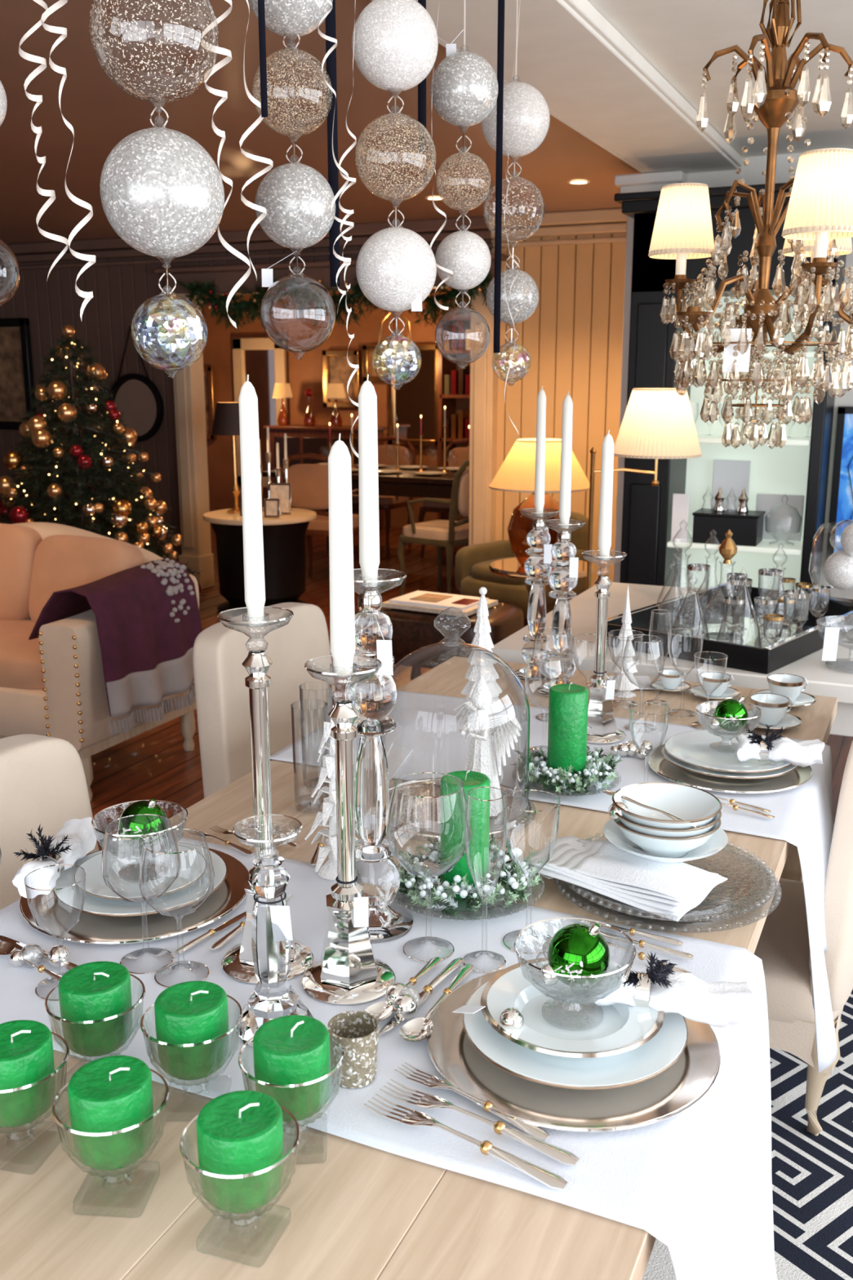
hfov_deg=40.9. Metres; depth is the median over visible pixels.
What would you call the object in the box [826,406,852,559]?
abstract painting
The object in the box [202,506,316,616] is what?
console table
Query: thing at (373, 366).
framed picture
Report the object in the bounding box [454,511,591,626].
armchair
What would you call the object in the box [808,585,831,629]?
glass
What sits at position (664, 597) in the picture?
decanter
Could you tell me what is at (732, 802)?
fork
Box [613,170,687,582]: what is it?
trim
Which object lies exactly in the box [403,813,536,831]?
glass cloche base
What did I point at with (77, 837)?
rolled napkin
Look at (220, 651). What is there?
upholstered dining chair
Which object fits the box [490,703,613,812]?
table runner
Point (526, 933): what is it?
wine glass
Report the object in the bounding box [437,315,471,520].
bookcase
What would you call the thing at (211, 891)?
wine glass
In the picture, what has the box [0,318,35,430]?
framed picture
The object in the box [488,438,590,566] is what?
table lamp
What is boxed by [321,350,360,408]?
framed picture
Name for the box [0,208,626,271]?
trim
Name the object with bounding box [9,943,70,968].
cluster
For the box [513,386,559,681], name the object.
candlestick
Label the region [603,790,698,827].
ladle
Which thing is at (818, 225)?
crystal chandelier
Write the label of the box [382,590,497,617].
magazine stack
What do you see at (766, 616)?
glass
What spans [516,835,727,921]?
folded napkin
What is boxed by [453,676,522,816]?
angel figurine
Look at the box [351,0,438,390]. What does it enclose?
strand
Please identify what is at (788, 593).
glass
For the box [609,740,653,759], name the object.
cluster
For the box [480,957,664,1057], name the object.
plate
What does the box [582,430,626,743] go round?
candlestick
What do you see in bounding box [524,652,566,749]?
wine glass
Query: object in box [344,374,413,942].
candlestick
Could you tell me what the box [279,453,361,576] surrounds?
chair
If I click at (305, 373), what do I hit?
wall
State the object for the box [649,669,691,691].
cup
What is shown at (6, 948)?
spoon
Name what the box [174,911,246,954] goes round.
knife
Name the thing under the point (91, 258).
ribbon
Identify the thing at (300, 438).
sideboard
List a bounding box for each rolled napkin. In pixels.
[11,817,101,898]
[591,951,753,1027]
[734,723,825,767]
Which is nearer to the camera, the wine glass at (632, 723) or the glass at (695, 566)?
the wine glass at (632, 723)
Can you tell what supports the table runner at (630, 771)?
on the dining table at (351, 1211)
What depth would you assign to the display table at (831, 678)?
3.12 m
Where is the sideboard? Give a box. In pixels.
[263,424,386,526]
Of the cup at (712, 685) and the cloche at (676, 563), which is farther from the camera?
the cloche at (676, 563)
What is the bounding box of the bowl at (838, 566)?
[808,519,852,618]
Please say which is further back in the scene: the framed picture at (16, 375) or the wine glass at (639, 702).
the framed picture at (16, 375)
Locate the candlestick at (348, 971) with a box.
[301,433,395,1005]
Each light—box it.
[211,401,239,513]
[425,196,445,200]
[567,180,590,184]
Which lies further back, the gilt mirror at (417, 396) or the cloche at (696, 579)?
the gilt mirror at (417, 396)
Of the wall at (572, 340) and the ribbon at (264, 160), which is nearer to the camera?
the ribbon at (264, 160)
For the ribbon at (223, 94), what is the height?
0.797 m
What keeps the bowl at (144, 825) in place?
on the plate at (155, 878)
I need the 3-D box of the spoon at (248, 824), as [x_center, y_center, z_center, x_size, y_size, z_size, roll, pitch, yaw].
[-0.261,0.322,1.897,0.136,0.008,0.025,11,17,40]
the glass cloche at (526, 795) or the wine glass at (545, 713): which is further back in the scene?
the wine glass at (545, 713)
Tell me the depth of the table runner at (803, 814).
2.00 m
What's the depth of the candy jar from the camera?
4.85 m
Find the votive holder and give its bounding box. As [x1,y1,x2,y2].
[327,1010,378,1088]
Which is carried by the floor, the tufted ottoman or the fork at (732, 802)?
the tufted ottoman
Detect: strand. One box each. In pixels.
[0,80,20,306]
[88,0,224,377]
[248,0,335,359]
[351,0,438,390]
[430,0,497,368]
[480,0,550,386]
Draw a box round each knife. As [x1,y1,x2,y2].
[0,935,78,970]
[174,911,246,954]
[378,957,464,1035]
[572,915,683,946]
[600,930,693,959]
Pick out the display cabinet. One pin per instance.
(801, 467)
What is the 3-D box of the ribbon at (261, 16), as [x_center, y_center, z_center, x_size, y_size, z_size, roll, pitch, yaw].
[-0.248,-1.032,1.697,0.010,0.475,0.004,-1,13,-4]
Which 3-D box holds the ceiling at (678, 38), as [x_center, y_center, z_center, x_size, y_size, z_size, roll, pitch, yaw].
[1.207,-1.327,1.496,2.660,0.100,6.800,6,14,24]
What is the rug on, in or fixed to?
on the floor
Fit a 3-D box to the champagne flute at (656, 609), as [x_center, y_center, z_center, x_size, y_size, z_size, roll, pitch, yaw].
[0.539,0.041,2.644,0.057,0.220,0.057,6,14,24]
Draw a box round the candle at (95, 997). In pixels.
[44,960,145,1062]
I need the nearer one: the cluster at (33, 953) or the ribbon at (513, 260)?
the cluster at (33, 953)
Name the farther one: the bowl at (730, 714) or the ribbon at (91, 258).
the bowl at (730, 714)
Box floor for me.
[89,523,852,850]
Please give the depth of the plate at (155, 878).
1.70 m
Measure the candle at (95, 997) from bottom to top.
0.131 m
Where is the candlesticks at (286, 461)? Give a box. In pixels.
[259,426,293,512]
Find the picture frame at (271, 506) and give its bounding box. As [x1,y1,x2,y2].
[263,498,279,518]
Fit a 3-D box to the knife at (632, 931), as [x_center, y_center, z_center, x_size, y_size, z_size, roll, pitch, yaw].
[0.274,0.399,1.572,0.161,0.010,0.013,8,15,30]
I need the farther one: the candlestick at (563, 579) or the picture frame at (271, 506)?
the picture frame at (271, 506)
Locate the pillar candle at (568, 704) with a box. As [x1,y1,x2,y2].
[546,681,588,786]
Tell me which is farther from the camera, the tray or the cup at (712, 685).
the tray
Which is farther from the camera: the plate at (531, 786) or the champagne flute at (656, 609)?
the champagne flute at (656, 609)
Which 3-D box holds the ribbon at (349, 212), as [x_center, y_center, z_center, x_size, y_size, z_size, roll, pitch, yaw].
[-0.125,-0.803,1.896,0.046,1.026,0.030,6,14,24]
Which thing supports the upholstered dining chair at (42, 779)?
on the floor
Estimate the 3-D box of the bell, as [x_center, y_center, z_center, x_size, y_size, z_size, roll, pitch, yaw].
[0.069,0.425,1.292,0.083,0.028,0.033,6,14,24]
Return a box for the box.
[692,508,765,546]
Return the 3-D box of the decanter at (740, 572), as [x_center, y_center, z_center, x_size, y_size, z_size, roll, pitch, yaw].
[0.859,-0.088,3.119,0.130,0.242,0.130,6,14,24]
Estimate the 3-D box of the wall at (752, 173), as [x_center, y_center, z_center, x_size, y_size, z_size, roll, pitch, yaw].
[2.422,-0.806,4.796,3.000,2.420,0.120,6,14,24]
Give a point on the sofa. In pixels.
(52, 684)
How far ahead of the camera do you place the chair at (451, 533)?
7.69 m
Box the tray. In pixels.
[606,582,852,674]
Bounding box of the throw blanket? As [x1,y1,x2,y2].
[28,557,201,734]
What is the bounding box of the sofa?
[0,522,199,800]
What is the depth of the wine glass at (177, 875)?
1.47 m
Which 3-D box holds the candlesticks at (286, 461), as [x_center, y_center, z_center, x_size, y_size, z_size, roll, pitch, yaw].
[-0.999,-1.111,7.430,0.280,0.545,0.080,6,14,24]
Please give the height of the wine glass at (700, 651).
0.160 m
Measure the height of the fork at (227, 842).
0.010 m
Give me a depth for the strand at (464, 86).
2.24 m
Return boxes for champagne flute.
[462,786,506,973]
[644,608,671,706]
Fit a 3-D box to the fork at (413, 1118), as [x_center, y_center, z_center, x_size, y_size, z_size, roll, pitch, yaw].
[0.036,0.497,1.142,0.232,0.014,0.024,9,16,33]
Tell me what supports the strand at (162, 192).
hanging from the ceiling beam
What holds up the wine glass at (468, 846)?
on the table runner at (698, 1180)
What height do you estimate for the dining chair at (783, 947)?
0.905 m
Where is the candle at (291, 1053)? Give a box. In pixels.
[238,1014,345,1152]
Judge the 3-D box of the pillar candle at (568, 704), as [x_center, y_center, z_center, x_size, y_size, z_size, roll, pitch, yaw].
[0.261,0.170,2.115,0.072,0.193,0.072,6,14,24]
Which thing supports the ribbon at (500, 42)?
hanging from the ceiling beam
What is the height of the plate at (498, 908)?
0.022 m
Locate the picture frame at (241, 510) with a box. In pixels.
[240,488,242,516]
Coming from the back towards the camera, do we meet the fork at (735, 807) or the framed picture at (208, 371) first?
the framed picture at (208, 371)
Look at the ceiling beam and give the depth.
3.40 m
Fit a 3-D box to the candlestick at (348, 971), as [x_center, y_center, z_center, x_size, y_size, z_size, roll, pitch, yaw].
[-0.099,0.100,1.375,0.120,0.686,0.120,6,14,24]
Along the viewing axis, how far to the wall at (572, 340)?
7.05 m
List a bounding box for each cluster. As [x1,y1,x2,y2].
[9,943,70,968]
[385,982,420,1020]
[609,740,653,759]
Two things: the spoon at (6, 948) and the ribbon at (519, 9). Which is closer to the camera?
the spoon at (6, 948)
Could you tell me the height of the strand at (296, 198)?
0.828 m
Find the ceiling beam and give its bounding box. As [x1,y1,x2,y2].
[371,0,742,173]
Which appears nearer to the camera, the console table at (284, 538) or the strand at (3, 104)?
the strand at (3, 104)
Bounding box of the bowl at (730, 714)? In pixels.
[696,696,762,746]
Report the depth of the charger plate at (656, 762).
2.15 m
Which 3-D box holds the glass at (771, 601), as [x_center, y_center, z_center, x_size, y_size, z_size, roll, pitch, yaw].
[0.949,-0.052,3.209,0.063,0.130,0.063,6,14,24]
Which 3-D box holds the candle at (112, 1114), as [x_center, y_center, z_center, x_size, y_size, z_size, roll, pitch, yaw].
[-0.293,0.461,1.071,0.105,0.131,0.105,6,14,24]
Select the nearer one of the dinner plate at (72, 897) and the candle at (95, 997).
the candle at (95, 997)
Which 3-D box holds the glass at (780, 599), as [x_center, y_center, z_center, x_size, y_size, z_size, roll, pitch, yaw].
[1.039,-0.066,3.311,0.053,0.110,0.053,6,14,24]
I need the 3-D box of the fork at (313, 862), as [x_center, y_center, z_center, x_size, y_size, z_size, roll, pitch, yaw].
[-0.171,0.329,1.867,0.017,0.011,0.171,1,13,4]
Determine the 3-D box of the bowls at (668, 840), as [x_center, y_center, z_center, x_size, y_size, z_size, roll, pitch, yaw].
[0.363,0.284,1.735,0.186,0.086,0.186,6,14,24]
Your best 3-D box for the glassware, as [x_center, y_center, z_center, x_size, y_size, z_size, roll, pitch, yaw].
[1.368,-0.694,4.899,0.530,1.310,0.123,6,14,24]
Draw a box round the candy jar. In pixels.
[764,495,802,546]
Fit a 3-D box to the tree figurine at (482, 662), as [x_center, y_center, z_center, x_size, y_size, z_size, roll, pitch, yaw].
[0.123,0.033,2.518,0.099,0.304,0.099,-12,18,-42]
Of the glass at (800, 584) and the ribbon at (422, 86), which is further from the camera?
the glass at (800, 584)
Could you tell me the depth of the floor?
4.83 m
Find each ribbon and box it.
[18,0,67,280]
[40,0,95,324]
[200,0,250,328]
[239,0,273,276]
[257,0,267,117]
[317,0,353,312]
[325,0,340,286]
[338,0,359,457]
[417,0,426,152]
[429,0,453,310]
[493,0,504,352]
[504,8,519,442]
[505,7,519,319]
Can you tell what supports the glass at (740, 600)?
on the tray
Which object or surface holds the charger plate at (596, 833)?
on the dining table at (351, 1211)
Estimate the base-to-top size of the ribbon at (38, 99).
0.730 m
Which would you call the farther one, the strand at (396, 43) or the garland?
the garland
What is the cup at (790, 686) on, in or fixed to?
on the dining table at (351, 1211)
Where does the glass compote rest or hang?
on the display table at (831, 678)
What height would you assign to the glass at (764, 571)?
0.150 m
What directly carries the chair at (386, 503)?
on the floor
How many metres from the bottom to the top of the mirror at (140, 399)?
0.806 m
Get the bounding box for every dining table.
[0,656,838,1279]
[262,463,466,553]
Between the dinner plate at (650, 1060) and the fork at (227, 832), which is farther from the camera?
the fork at (227, 832)
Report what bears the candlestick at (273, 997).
on the table runner at (698, 1180)
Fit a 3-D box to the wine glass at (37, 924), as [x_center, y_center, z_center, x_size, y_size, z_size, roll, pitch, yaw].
[-0.457,0.364,1.422,0.073,0.150,0.073,6,14,24]
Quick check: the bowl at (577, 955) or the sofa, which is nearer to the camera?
the bowl at (577, 955)
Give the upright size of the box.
0.131 m
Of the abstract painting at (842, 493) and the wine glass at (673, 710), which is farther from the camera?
the abstract painting at (842, 493)
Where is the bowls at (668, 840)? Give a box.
[603,782,728,862]
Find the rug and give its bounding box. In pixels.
[642,989,852,1279]
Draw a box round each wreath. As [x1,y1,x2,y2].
[391,833,543,917]
[511,745,622,794]
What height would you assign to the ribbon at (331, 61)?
0.705 m
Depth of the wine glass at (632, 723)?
2.46 m
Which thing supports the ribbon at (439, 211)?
hanging from the ceiling beam
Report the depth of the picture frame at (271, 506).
7.12 m
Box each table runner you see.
[0,834,777,1279]
[270,725,329,767]
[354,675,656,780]
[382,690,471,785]
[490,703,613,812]
[586,717,712,791]
[702,734,837,1073]
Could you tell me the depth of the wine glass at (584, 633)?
2.54 m
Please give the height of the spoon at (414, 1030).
0.012 m
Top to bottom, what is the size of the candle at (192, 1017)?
0.131 m
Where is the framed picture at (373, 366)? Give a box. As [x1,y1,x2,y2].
[362,344,389,382]
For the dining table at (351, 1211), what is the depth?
1.09 m
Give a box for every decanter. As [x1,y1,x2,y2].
[655,520,701,633]
[690,532,726,618]
[702,528,744,637]
[716,572,762,648]
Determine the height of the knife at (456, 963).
0.013 m
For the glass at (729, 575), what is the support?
in the tray
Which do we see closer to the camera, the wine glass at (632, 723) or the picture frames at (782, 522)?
the wine glass at (632, 723)
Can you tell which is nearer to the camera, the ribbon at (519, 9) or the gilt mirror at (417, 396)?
the ribbon at (519, 9)
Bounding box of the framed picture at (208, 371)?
[203,365,217,439]
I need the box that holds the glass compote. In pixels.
[816,612,852,663]
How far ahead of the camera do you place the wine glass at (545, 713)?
2.52 m
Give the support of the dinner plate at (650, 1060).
on the charger plate at (661, 1097)
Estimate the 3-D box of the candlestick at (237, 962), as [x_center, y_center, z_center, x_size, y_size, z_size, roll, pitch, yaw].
[-0.209,0.057,1.416,0.120,0.751,0.120,6,14,24]
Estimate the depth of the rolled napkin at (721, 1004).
1.30 m
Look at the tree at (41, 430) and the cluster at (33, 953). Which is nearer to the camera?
the cluster at (33, 953)
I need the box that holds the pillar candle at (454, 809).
[440,769,490,898]
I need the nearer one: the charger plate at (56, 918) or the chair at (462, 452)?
the charger plate at (56, 918)
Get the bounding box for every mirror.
[107,325,164,441]
[231,337,287,488]
[387,343,437,446]
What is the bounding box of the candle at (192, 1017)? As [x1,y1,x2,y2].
[140,980,242,1091]
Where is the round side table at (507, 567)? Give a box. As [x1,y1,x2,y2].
[488,557,595,593]
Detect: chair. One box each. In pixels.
[0,733,98,910]
[192,602,336,798]
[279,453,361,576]
[351,435,416,553]
[397,459,469,595]
[417,438,468,555]
[754,741,852,1136]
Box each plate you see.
[19,846,248,944]
[53,841,227,916]
[74,843,206,900]
[395,853,545,919]
[426,968,720,1132]
[462,978,688,1089]
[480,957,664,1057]
[514,774,619,796]
[559,833,782,932]
[647,744,812,793]
[661,729,798,778]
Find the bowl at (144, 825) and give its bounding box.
[91,798,188,875]
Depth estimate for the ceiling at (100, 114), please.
4.24 m
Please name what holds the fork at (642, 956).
on the table runner at (698, 1180)
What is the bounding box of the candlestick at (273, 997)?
[232,813,313,1046]
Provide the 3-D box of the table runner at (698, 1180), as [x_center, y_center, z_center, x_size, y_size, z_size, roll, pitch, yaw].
[-0.095,0.760,1.548,1.200,0.679,0.582,6,14,24]
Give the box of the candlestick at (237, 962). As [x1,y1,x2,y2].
[217,374,313,984]
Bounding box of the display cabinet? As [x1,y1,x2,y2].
[614,182,846,595]
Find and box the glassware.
[696,322,817,513]
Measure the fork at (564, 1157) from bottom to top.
0.014 m
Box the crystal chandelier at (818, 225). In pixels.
[648,0,852,448]
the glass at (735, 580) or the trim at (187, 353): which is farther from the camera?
the trim at (187, 353)
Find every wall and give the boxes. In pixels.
[0,233,626,586]
[200,288,471,527]
[685,152,852,599]
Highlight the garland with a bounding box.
[174,271,494,332]
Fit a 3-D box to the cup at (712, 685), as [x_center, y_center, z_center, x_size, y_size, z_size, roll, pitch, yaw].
[0.688,0.109,2.726,0.121,0.050,0.121,6,14,24]
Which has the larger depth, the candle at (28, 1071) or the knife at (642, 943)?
the knife at (642, 943)
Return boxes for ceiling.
[0,0,641,244]
[587,0,852,157]
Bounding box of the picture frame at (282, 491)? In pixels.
[267,483,291,515]
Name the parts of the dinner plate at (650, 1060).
plate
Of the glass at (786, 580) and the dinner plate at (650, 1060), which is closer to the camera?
the dinner plate at (650, 1060)
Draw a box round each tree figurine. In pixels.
[459,586,503,724]
[611,585,639,697]
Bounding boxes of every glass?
[23,864,86,1001]
[100,813,180,974]
[137,828,214,987]
[290,703,328,808]
[298,684,332,783]
[386,772,471,962]
[502,789,560,954]
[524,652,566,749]
[532,626,573,722]
[572,633,608,682]
[608,629,644,708]
[622,634,664,732]
[628,702,670,773]
[666,628,704,718]
[687,563,711,612]
[690,651,728,729]
[723,595,746,644]
[726,572,747,615]
[727,577,752,629]
[753,596,777,644]
[757,568,782,617]
[763,613,784,644]
[776,596,795,635]
[777,577,795,613]
[783,589,811,635]
[795,582,813,617]
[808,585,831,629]
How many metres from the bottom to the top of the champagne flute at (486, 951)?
0.235 m
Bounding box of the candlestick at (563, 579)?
[537,391,585,696]
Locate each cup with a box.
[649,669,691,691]
[688,671,740,699]
[746,693,802,728]
[753,673,816,706]
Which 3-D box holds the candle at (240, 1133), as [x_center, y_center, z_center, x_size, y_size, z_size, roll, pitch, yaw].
[-0.165,0.474,1.018,0.105,0.131,0.105,-4,14,-15]
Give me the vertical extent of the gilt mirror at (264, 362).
1.520 m
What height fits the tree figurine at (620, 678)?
0.270 m
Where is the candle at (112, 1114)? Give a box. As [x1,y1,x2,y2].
[52,1055,168,1209]
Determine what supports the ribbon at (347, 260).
hanging from the ceiling beam
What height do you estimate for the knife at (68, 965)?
0.011 m
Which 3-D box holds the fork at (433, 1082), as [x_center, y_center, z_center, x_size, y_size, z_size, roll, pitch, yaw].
[0.047,0.483,1.207,0.190,0.012,0.061,6,14,24]
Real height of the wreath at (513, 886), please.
0.057 m
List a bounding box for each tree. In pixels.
[0,324,206,596]
[304,705,359,879]
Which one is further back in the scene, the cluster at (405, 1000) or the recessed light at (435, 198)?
the recessed light at (435, 198)
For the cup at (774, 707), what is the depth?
2.49 m
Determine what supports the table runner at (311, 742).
on the dining table at (351, 1211)
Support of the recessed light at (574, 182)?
in the ceiling at (100, 114)
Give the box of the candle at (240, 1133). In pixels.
[179,1090,300,1240]
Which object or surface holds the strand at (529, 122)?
hanging from the ceiling beam
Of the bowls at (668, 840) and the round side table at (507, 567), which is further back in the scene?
the round side table at (507, 567)
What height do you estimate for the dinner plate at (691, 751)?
0.024 m
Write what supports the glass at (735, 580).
in the tray
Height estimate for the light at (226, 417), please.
0.700 m
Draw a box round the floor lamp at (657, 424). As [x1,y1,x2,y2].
[586,388,702,590]
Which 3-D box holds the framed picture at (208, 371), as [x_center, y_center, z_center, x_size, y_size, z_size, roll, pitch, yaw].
[-2.442,-2.514,12.120,0.460,0.760,0.050,6,14,24]
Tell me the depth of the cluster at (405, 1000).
1.36 m
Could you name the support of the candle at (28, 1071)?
on the dining table at (351, 1211)
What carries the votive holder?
on the table runner at (698, 1180)
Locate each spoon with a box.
[0,941,62,981]
[240,821,297,847]
[364,956,440,1021]
[399,963,473,1041]
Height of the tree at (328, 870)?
0.270 m
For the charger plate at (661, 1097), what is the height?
0.010 m
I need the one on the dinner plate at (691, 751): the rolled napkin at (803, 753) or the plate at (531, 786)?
the rolled napkin at (803, 753)
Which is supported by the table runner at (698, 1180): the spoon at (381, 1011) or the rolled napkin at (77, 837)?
the spoon at (381, 1011)
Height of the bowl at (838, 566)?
0.323 m
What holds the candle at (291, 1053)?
on the dining table at (351, 1211)
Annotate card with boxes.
[671,493,689,542]
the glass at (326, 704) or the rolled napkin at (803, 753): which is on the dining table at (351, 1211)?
the glass at (326, 704)
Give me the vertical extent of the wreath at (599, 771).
0.055 m
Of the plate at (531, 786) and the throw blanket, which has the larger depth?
the throw blanket
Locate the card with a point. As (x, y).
(680, 511)
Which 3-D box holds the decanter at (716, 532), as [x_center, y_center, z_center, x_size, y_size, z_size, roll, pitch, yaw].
[0.869,-0.198,3.494,0.110,0.284,0.105,6,14,24]
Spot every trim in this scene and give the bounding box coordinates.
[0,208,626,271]
[154,253,509,589]
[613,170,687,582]
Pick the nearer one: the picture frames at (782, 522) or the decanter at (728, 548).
the decanter at (728, 548)
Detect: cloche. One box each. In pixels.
[387,606,532,838]
[656,563,688,624]
[671,578,709,638]
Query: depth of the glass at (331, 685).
2.12 m
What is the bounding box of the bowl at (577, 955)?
[514,917,635,1019]
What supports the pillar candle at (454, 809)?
on the plate at (498, 908)
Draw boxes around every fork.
[185,827,253,855]
[208,825,278,852]
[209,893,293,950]
[310,821,328,865]
[364,1093,568,1190]
[379,1079,580,1165]
[394,1062,550,1140]
[606,941,691,973]
[716,796,771,813]
[721,802,775,818]
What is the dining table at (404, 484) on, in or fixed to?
on the floor
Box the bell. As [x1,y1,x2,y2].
[452,1004,524,1030]
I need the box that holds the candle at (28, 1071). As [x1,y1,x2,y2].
[0,1019,69,1139]
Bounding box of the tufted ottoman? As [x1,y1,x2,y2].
[380,602,524,680]
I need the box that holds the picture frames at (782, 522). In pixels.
[711,459,804,541]
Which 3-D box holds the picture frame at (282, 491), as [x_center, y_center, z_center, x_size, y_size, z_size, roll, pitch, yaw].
[-0.935,-0.899,7.282,0.150,0.200,0.038,2,13,7]
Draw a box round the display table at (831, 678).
[491,582,852,737]

